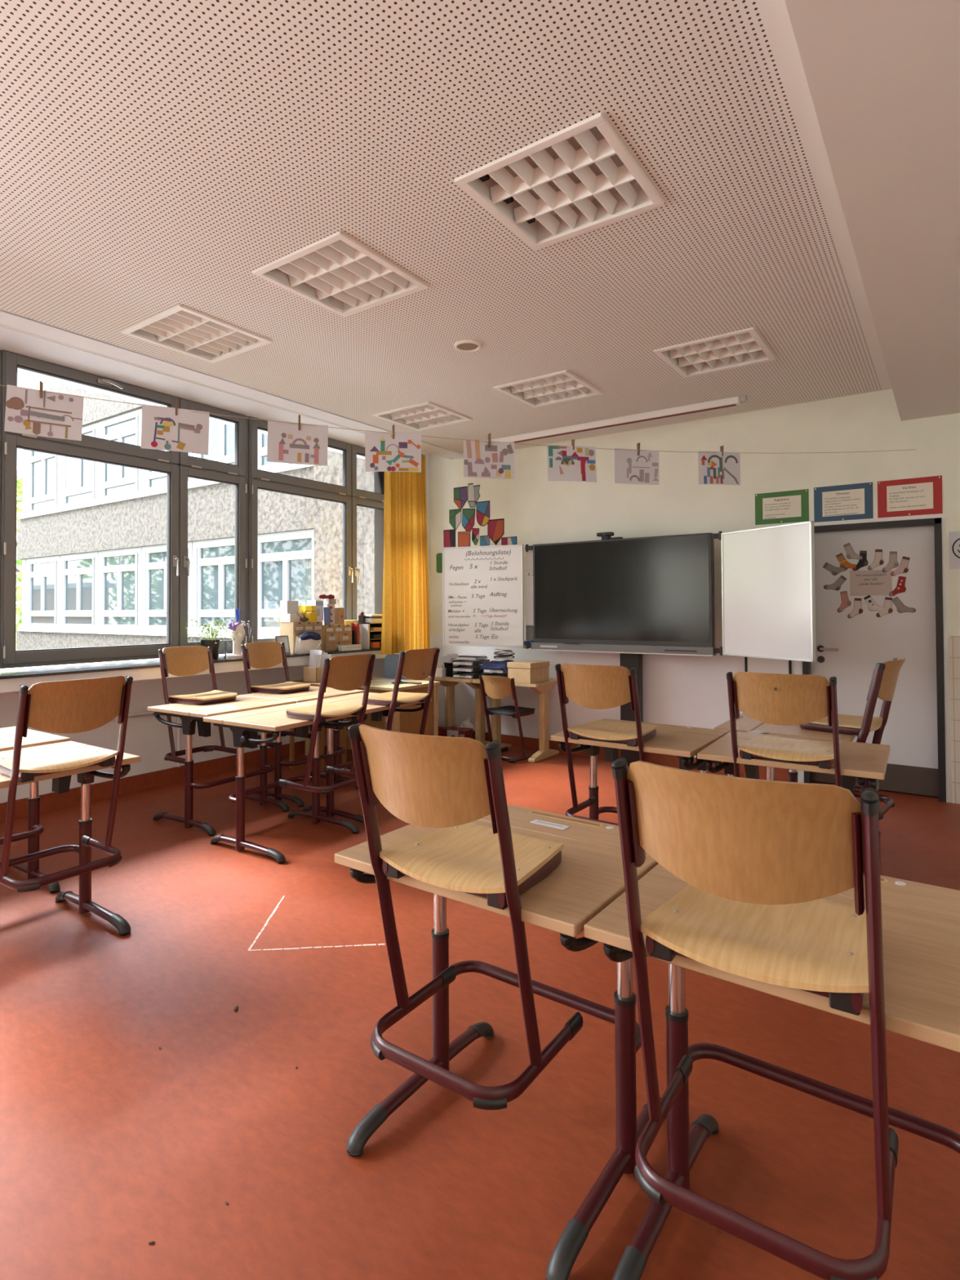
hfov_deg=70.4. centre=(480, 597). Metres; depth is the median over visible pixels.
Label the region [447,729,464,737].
print
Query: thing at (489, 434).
clothespin
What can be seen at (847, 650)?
door
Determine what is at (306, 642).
tote bag
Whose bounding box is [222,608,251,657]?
vase
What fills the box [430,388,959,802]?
wall
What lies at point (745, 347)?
ceiling lamp
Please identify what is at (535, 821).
sticker
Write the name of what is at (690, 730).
tabletop
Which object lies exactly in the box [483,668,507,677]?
trays
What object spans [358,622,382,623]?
shelf
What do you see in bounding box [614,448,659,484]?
drawing
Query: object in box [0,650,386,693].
trim
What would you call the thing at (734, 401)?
ceiling lamp
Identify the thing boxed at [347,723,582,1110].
chair
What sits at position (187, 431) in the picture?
drawing
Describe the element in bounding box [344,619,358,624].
packet
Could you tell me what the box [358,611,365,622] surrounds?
tape dispenser
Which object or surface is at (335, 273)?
ceiling lamp
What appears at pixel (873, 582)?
door sign
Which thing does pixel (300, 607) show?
card
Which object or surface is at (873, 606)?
sock
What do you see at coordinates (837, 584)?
sock
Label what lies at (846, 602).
sock
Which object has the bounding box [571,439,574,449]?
clothespin
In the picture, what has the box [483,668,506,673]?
tray
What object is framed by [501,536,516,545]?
shield
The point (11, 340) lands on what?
trim
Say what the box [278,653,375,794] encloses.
chair
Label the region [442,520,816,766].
blackboard
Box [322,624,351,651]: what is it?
drawer box
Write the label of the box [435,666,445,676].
box
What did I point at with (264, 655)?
chair
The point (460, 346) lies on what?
grille
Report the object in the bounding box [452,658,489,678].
trays
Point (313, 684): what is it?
side table
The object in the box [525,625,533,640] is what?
box
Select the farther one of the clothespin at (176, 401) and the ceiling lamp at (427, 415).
the ceiling lamp at (427, 415)
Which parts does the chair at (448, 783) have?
backrest, seat, seat frame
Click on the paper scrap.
(756, 731)
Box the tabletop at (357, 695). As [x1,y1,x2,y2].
[295,692,379,705]
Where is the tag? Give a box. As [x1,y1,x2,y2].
[435,552,442,573]
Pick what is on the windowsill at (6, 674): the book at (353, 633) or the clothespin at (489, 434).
the book at (353, 633)
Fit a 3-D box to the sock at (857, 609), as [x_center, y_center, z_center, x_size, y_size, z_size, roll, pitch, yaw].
[2.913,0.084,5.287,0.109,0.159,0.002,-1,-1,35]
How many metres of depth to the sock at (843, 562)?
5.33 m
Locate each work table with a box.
[426,675,489,746]
[472,677,559,762]
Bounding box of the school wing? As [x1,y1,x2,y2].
[16,383,374,650]
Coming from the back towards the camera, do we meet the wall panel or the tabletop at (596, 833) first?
the wall panel
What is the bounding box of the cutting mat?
[370,682,408,686]
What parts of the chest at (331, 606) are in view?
drawer, drawer, drawer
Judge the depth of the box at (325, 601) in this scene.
6.60 m
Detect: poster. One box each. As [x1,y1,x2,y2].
[755,488,808,524]
[813,482,873,522]
[877,475,942,518]
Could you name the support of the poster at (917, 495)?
attached to the wall at (775, 446)
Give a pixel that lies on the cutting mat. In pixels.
(384, 684)
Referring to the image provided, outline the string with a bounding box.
[0,384,916,453]
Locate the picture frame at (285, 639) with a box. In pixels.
[274,635,290,653]
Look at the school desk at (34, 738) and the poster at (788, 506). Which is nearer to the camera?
the school desk at (34, 738)
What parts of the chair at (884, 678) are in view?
seat frame, seat, backrest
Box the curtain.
[380,453,430,654]
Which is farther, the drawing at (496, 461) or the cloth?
the cloth
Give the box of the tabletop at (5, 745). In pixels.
[0,734,71,751]
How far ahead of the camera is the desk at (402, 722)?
6.16 m
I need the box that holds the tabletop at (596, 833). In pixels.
[479,804,658,863]
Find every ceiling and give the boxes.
[0,0,892,453]
[784,0,959,421]
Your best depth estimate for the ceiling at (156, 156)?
2.66 m
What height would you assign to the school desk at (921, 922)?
0.758 m
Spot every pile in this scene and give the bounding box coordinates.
[357,613,382,622]
[456,654,487,660]
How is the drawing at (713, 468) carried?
hanging from the string
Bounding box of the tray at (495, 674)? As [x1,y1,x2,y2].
[483,672,507,677]
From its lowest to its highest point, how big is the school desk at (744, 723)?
0.758 m
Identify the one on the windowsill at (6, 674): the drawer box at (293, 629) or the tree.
the drawer box at (293, 629)
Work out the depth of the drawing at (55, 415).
3.11 m
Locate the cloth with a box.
[477,648,515,675]
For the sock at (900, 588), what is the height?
0.153 m
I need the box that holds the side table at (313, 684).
[289,679,346,769]
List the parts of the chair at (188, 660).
backrest, seat frame, seat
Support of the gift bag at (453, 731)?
on the floor
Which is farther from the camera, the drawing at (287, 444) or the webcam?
the webcam
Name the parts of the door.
handle, kick plate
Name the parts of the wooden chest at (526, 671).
lid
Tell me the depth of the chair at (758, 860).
1.11 m
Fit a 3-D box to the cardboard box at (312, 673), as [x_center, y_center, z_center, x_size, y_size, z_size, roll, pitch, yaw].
[-1.438,0.603,6.020,0.210,0.273,0.177,-1,-1,35]
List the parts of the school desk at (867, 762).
rail, under frame, knob, rail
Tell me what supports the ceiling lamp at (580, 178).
attached to the ceiling at (156, 156)
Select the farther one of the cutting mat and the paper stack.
the paper stack
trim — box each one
[0,309,463,459]
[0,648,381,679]
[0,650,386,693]
[949,635,959,804]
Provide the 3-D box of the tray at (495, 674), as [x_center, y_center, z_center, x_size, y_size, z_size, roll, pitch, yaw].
[0.216,0.767,6.655,0.240,0.041,0.320,-1,-1,31]
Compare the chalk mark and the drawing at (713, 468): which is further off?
the drawing at (713, 468)
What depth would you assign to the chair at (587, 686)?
3.23 m
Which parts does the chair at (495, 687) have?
backrest, seat, seat frame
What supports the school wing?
on the ground
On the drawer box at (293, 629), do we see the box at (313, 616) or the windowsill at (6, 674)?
the box at (313, 616)
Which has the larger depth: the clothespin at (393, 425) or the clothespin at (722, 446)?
the clothespin at (722, 446)
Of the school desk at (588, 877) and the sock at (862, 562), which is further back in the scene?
the sock at (862, 562)
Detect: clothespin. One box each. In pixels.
[39,381,43,398]
[175,400,177,415]
[297,414,301,430]
[391,424,394,439]
[488,433,490,447]
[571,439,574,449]
[636,442,639,455]
[720,445,724,457]
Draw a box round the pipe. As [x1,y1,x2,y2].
[27,711,180,767]
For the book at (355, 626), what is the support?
on the windowsill at (6, 674)
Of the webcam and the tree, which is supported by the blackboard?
the webcam
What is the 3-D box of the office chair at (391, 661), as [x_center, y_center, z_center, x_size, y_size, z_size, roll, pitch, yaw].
[-0.799,1.048,6.900,0.400,0.944,0.363,-1,-1,23]
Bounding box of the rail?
[0,324,450,458]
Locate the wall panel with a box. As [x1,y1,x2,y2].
[744,657,791,674]
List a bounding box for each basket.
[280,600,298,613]
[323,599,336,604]
[440,653,462,676]
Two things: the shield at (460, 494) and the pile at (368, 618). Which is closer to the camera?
the pile at (368, 618)
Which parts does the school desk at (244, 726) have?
knob, rail, under frame, knob, rail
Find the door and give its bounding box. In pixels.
[802,517,946,802]
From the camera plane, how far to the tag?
7.53 m
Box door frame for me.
[813,513,949,802]
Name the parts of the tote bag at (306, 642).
bag handle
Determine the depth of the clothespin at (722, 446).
4.32 m
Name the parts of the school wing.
pane, pane, pane, pane, pane, pane, pane, pane, sill, pane, pane, pane, pane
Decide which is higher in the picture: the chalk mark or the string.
the string
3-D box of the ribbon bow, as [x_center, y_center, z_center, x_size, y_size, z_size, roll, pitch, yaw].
[-1.488,-0.007,6.612,0.038,0.048,0.201,-1,-1,35]
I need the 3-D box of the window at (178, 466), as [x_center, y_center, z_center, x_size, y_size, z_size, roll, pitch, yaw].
[-2.625,-0.582,5.298,0.137,2.130,1.900,-1,-1,35]
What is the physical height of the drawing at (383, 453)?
0.210 m
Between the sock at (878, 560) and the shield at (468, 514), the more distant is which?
the shield at (468, 514)
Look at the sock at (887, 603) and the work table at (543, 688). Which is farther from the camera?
the work table at (543, 688)
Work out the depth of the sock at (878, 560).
5.21 m
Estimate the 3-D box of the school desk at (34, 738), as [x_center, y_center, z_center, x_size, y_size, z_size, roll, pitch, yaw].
[-2.529,1.087,3.322,0.641,0.758,0.710,-1,-1,35]
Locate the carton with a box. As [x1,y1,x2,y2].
[306,600,323,621]
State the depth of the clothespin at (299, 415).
3.47 m
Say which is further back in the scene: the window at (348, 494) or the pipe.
the window at (348, 494)
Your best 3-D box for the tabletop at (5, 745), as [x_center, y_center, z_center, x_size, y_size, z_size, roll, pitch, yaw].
[-2.342,0.719,3.197,0.182,0.026,0.710,-1,-1,35]
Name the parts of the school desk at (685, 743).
rail, under frame, knob, rail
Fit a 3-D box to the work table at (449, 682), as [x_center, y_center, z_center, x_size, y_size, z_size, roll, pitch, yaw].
[-0.155,1.158,6.926,0.560,0.720,0.560,-1,-1,35]
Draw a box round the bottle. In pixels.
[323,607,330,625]
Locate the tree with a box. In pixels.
[15,477,22,650]
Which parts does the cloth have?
cable coil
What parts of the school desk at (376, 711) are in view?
rail, rail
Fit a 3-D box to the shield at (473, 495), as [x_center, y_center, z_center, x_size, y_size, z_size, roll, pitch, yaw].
[-0.066,-1.091,7.272,0.165,0.265,0.001,-1,-1,35]
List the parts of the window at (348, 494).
sash, sash, handle, handle, sash, sash, glass pane, glass pane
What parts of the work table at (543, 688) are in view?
leg, leg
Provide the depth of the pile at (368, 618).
6.93 m
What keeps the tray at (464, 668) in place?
on the trays at (466, 671)
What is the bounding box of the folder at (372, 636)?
[370,634,381,639]
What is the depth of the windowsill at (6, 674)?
4.78 m
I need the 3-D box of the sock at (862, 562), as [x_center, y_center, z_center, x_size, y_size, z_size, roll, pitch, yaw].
[2.944,-0.284,5.271,0.110,0.158,0.002,-1,-1,35]
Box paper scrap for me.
[746,729,769,733]
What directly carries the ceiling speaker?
attached to the ceiling at (156, 156)
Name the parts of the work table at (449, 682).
leg, leg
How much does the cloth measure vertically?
0.252 m
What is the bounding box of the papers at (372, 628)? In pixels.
[370,626,382,631]
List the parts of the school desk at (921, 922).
rail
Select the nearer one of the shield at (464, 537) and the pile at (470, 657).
the pile at (470, 657)
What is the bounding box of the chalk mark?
[247,895,384,951]
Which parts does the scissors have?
blade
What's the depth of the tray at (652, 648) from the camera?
5.90 m
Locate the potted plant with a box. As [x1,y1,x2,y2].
[185,617,235,658]
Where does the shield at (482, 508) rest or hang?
attached to the wall at (775, 446)
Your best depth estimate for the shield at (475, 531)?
7.25 m
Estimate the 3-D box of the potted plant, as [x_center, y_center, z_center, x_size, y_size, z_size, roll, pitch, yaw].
[-2.237,0.335,5.609,0.344,0.335,0.347,-1,-1,16]
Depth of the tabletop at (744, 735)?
3.20 m
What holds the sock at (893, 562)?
attached to the door
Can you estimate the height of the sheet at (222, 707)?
0.002 m
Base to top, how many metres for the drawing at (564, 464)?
0.213 m
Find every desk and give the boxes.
[0,726,71,893]
[0,741,140,935]
[147,695,295,835]
[203,703,359,863]
[239,685,364,806]
[295,692,431,823]
[305,676,439,755]
[334,804,661,1279]
[551,718,729,819]
[583,863,959,1279]
[697,731,889,873]
[714,712,856,782]
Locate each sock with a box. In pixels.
[822,562,848,575]
[823,575,846,591]
[835,552,856,568]
[837,591,851,612]
[843,542,862,559]
[847,598,862,618]
[852,550,868,571]
[863,595,885,611]
[867,549,884,569]
[875,596,893,617]
[882,551,898,572]
[888,576,906,596]
[890,555,910,576]
[891,596,915,613]
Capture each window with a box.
[0,350,247,668]
[248,416,384,643]
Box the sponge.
[524,640,533,644]
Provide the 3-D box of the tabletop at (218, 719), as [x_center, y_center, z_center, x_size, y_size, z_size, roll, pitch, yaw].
[-1.389,0.733,4.321,0.182,0.026,0.710,-1,-1,33]
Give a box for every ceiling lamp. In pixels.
[120,304,272,363]
[251,231,428,317]
[372,401,472,431]
[454,112,664,249]
[491,395,746,443]
[493,369,603,408]
[653,327,775,377]
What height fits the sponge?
0.055 m
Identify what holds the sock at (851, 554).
attached to the door
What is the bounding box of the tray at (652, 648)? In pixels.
[530,642,716,656]
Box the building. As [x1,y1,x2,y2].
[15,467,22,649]
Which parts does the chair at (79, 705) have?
seat frame, seat, backrest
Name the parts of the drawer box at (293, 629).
drawer, drawer, drawer, drawer, drawer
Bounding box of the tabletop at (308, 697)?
[280,689,364,702]
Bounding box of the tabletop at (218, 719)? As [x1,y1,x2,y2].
[203,703,309,724]
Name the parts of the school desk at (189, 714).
rail, under frame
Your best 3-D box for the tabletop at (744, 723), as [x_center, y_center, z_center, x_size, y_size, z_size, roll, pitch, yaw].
[1.526,0.711,3.874,0.182,0.026,0.710,-1,-1,35]
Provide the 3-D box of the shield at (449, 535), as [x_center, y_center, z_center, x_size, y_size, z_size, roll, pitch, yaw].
[-0.333,-0.643,7.452,0.165,0.200,0.001,-1,-1,35]
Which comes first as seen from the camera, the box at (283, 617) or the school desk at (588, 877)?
the school desk at (588, 877)
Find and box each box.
[280,613,301,622]
[280,621,322,653]
[302,649,331,682]
[303,612,317,622]
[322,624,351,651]
[334,607,344,624]
[370,641,379,648]
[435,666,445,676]
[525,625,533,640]
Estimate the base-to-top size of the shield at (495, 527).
0.275 m
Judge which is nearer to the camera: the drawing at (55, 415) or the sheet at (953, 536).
the drawing at (55, 415)
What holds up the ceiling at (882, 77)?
attached to the wall at (775, 446)
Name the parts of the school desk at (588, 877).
rail, rail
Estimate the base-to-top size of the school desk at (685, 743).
0.758 m
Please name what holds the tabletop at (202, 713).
attached to the school desk at (189, 714)
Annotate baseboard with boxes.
[0,740,327,822]
[438,726,789,782]
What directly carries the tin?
on the box at (313, 616)
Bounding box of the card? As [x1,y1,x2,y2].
[298,605,305,617]
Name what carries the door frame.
attached to the wall at (775, 446)
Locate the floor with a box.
[0,746,959,1279]
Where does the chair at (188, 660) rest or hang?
on the school desk at (189, 714)
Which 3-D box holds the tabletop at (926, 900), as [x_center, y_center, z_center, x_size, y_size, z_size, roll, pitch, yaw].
[0.818,0.676,1.615,0.710,0.026,0.182,-1,-1,36]
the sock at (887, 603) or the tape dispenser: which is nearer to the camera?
the sock at (887, 603)
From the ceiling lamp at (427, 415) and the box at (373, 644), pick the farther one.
the box at (373, 644)
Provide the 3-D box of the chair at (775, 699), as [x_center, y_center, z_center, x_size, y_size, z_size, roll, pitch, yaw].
[1.307,0.695,2.883,0.415,0.782,0.472,-1,-1,35]
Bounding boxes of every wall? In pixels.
[0,350,431,803]
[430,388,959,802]
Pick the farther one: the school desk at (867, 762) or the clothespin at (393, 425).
the clothespin at (393, 425)
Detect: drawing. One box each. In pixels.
[4,384,84,440]
[140,404,209,454]
[266,419,328,466]
[364,431,421,472]
[463,439,514,479]
[546,445,596,482]
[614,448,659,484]
[697,450,740,485]
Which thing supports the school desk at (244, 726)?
on the floor
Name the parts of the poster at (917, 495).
text panel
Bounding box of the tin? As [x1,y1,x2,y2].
[305,605,315,612]
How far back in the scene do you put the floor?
2.00 m
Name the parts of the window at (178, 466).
sash, sash, handle, handle, handle, sash, sash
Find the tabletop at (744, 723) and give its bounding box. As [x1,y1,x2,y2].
[714,712,764,733]
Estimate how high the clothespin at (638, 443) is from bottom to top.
0.074 m
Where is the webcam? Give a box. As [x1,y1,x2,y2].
[596,531,622,539]
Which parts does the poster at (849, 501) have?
text panel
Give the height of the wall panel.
0.600 m
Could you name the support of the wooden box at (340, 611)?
on the drawer box at (334, 636)
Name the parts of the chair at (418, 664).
seat, seat frame, backrest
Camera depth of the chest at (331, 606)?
6.62 m
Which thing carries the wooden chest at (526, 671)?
on the work table at (543, 688)
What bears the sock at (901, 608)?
attached to the door
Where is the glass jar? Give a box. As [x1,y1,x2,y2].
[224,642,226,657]
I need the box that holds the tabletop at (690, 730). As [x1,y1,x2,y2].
[601,718,729,738]
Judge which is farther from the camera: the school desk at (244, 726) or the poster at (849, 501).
the poster at (849, 501)
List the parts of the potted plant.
pot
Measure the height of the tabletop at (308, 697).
0.026 m
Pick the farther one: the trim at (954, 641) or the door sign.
the door sign
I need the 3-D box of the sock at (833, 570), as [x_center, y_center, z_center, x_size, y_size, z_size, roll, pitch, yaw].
[2.800,-0.227,5.369,0.178,0.108,0.002,-1,-1,35]
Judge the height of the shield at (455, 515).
0.240 m
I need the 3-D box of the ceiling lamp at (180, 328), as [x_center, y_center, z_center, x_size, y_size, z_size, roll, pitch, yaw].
[-1.677,-1.601,4.047,0.604,0.116,0.604,-1,-1,35]
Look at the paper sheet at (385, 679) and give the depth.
6.51 m
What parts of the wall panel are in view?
rail, rail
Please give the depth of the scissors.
6.18 m
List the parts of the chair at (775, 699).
backrest, seat, seat frame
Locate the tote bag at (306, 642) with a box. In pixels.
[294,631,321,653]
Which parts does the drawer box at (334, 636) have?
drawer, drawer, drawer, drawer, drawer, drawer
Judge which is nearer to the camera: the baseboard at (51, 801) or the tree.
the baseboard at (51, 801)
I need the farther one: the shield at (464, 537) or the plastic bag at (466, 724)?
the shield at (464, 537)
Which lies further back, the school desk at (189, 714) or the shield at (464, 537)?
the shield at (464, 537)
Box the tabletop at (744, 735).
[722,731,889,756]
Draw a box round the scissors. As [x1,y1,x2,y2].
[391,680,422,684]
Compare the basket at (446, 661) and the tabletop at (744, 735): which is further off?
the basket at (446, 661)
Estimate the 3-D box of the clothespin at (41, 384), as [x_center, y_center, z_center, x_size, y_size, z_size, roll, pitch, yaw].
[-1.999,-0.946,3.102,0.014,0.074,0.025,0,-1,-19]
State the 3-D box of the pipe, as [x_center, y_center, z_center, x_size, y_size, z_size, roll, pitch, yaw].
[-2.994,1.119,4.729,0.084,0.492,1.982,-1,-1,35]
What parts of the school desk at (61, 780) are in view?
knob, rail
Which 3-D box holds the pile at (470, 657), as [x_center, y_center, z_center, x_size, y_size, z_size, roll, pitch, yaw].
[-0.081,0.598,6.827,0.220,0.040,0.240,-1,-1,29]
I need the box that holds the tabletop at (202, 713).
[189,699,295,718]
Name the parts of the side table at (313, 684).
leg, leg, leg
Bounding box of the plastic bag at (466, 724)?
[460,716,475,731]
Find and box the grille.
[457,342,478,350]
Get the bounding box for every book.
[351,622,359,644]
[351,631,356,644]
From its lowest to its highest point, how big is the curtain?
2.105 m
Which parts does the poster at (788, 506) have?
text panel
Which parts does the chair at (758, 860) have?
backrest, seat, seat frame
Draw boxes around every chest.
[322,604,334,624]
[506,659,549,684]
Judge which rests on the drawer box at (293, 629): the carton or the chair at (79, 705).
the carton
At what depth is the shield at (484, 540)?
7.19 m
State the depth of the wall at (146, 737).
5.50 m
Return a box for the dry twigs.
[296,609,310,622]
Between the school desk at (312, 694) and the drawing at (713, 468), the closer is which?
the drawing at (713, 468)
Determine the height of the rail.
0.023 m
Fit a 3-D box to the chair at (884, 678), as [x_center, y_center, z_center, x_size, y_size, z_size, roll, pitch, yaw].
[1.945,0.703,3.549,0.472,0.782,0.415,-1,-1,42]
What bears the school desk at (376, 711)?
on the floor
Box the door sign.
[849,569,892,595]
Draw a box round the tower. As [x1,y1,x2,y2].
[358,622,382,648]
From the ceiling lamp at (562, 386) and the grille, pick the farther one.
the ceiling lamp at (562, 386)
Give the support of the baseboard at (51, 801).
attached to the wall at (146, 737)
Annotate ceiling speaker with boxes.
[453,339,480,351]
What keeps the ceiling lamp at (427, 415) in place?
attached to the ceiling at (156, 156)
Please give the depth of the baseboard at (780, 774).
6.12 m
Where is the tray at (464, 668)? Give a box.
[452,665,481,671]
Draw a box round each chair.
[0,675,133,892]
[158,645,237,764]
[240,641,311,747]
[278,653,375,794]
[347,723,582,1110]
[361,647,439,734]
[384,653,412,679]
[479,675,535,763]
[555,663,657,826]
[611,757,898,1279]
[726,671,841,786]
[800,657,905,820]
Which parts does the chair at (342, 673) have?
seat frame, seat, backrest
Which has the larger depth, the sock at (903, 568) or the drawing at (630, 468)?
the sock at (903, 568)
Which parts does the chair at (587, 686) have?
backrest, seat, seat frame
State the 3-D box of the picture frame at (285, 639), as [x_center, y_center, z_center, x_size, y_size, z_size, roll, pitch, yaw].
[-1.775,0.427,6.124,0.049,0.167,0.130,-1,-1,45]
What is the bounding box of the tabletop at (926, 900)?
[835,875,959,921]
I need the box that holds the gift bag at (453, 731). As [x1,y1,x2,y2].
[441,724,473,738]
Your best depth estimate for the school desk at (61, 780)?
3.11 m
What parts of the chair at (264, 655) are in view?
backrest, seat frame, seat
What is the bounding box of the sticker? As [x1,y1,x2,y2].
[529,819,569,829]
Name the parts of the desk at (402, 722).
leg, panel, leg, panel, leg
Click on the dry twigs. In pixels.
(302, 619)
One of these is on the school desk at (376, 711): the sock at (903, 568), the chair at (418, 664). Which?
the chair at (418, 664)
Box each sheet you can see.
[199,705,236,711]
[373,678,408,682]
[948,531,959,568]
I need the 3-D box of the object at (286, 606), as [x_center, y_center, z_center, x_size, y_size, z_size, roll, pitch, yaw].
[-1.767,0.091,6.312,0.100,0.120,0.130,-1,-1,35]
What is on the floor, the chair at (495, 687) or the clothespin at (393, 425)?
the chair at (495, 687)
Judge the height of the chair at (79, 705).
0.782 m
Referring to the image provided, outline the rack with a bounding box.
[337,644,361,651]
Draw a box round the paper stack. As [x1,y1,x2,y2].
[359,626,362,648]
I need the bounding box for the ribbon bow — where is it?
[318,594,334,599]

